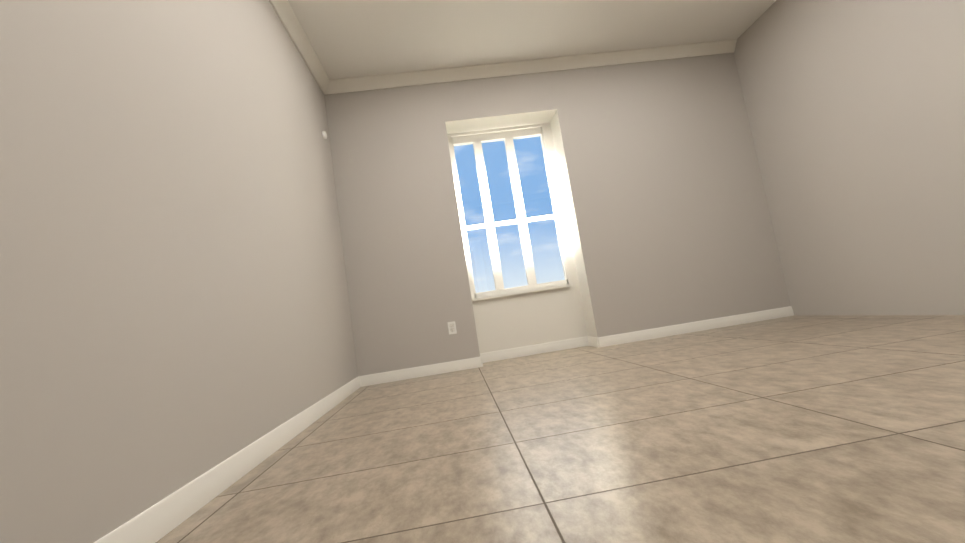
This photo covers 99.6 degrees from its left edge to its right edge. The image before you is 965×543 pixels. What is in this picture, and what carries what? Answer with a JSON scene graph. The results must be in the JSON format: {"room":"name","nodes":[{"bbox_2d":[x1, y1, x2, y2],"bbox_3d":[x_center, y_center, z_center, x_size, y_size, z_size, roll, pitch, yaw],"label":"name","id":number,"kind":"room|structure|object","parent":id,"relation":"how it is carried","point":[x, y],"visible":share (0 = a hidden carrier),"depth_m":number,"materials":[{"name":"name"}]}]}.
{"room":"empty room","nodes":[
{"label":"empty room","id":0,"kind":"room"},
{"bbox_2d":[0,0,359,542],"bbox_3d":[-1.252,-0.589,1.859,0.120,2.900,4.760,-8,-6,-5],"label":"wall","id":1,"kind":"structure","parent":0,"point":[216,248],"depth_m":1.32,"materials":[{"name":"grey paint"}]},
{"bbox_2d":[94,376,361,542],"bbox_3d":[-0.963,0.763,1.563,0.014,0.095,4.295,-8,-6,-5],"label":"baseboard","id":2,"kind":"structure","parent":1,"relation":"attached to","point":[156,522],"depth_m":1.44,"materials":[{"name":"white wood"}]},
{"bbox_2d":[269,0,332,94],"bbox_3d":[-1.351,-2.002,1.839,0.085,0.095,4.295,-8,-6,-5],"label":"crown molding","id":3,"kind":"structure","parent":1,"relation":"attached to","point":[283,9],"depth_m":3.27,"materials":[{"name":"white wood"}]},
{"bbox_2d":[322,131,326,138],"bbox_3d":[-1.433,-1.242,3.713,0.027,0.072,0.072,-8,-6,-5],"label":"detector","id":4,"kind":"object","parent":1,"relation":"attached to","point":[324,134],"visible":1,"depth_m":3.69,"materials":[{"name":"white plastic"}]},
{"bbox_2d":[288,0,775,79],"bbox_3d":[0.678,-2.387,2.193,4.497,0.120,4.760,-8,-6,-5],"label":"ceiling","id":5,"kind":"structure","parent":0,"point":[352,38],"depth_m":3.61,"materials":[{"name":"white paint"}]},
{"bbox_2d":[324,53,791,375],"bbox_3d":[0.752,-0.663,4.208,4.200,2.900,0.400,-8,-6,-5],"label":"wall","id":6,"kind":"structure","parent":0,"point":[661,205],"depth_m":4.05,"materials":[{"name":"grey paint"}]},
{"bbox_2d":[362,354,485,386],"bbox_3d":[-0.547,0.914,3.734,1.109,0.095,0.014,-8,-6,-5],"label":"baseboard","id":7,"kind":"structure","parent":6,"relation":"attached to","point":[476,362],"depth_m":3.73,"materials":[{"name":"white wood"}]},
{"bbox_2d":[447,321,456,334],"bbox_3d":[-0.283,0.525,3.799,0.073,0.114,0.006,-8,-6,-5],"label":"outlet","id":8,"kind":"object","parent":6,"relation":"attached to","point":[452,327],"visible":1,"depth_m":3.80,"materials":[{"name":"white plastic"}]},
{"bbox_2d":[451,127,570,300],"bbox_3d":[0.267,-0.628,4.273,1.015,1.750,0.115,-8,-6,-5],"label":"bedroom window","id":9,"kind":"structure","parent":6,"relation":"in","point":[507,138],"depth_m":4.28,"materials":[{"name":"white"}]},
{"bbox_2d":[329,39,736,93],"bbox_3d":[0.601,-2.076,4.108,4.170,0.095,0.085,-8,-6,-5],"label":"crown molding","id":10,"kind":"structure","parent":6,"relation":"attached to","point":[364,83],"depth_m":4.09,"materials":[{"name":"white wood"}]},
{"bbox_2d":[480,336,593,361],"bbox_3d":[0.526,0.787,4.106,1.135,0.095,0.014,-8,-6,-5],"label":"baseboard","id":11,"kind":"structure","parent":6,"relation":"attached to","point":[581,341],"depth_m":4.10,"materials":[{"name":"white wood"}]},
{"bbox_2d":[594,306,793,347],"bbox_3d":[2.084,0.534,3.962,2.014,0.095,0.014,-8,-6,-5],"label":"baseboard","id":12,"kind":"structure","parent":6,"relation":"attached to","point":[635,336],"depth_m":3.95,"materials":[{"name":"white wood"}]},
{"bbox_2d":[156,315,964,542],"bbox_3d":[1.308,0.306,-0.539,4.850,0.100,10.000,-8,-6,-5],"label":"floor","id":13,"kind":"structure","parent":0,"point":[825,429],"depth_m":1.32,"materials":[{"name":"tile"}]},
{"bbox_2d":[732,0,964,315],"bbox_3d":[3.063,-1.213,2.233,0.120,2.900,4.760,-8,-6,-5],"label":"wall","id":14,"kind":"structure","parent":0,"point":[856,108],"depth_m":3.18,"materials":[{"name":"grey paint"}]},
{"label":"outside","id":15,"kind":"structure","parent":0,"visible":0},
{"bbox_2d":[454,136,564,291],"bbox_3d":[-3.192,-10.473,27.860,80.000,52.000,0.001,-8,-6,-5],"label":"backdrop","id":16,"kind":"structure","parent":15,"point":[538,239],"depth_m":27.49,"materials":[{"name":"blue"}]}
]}

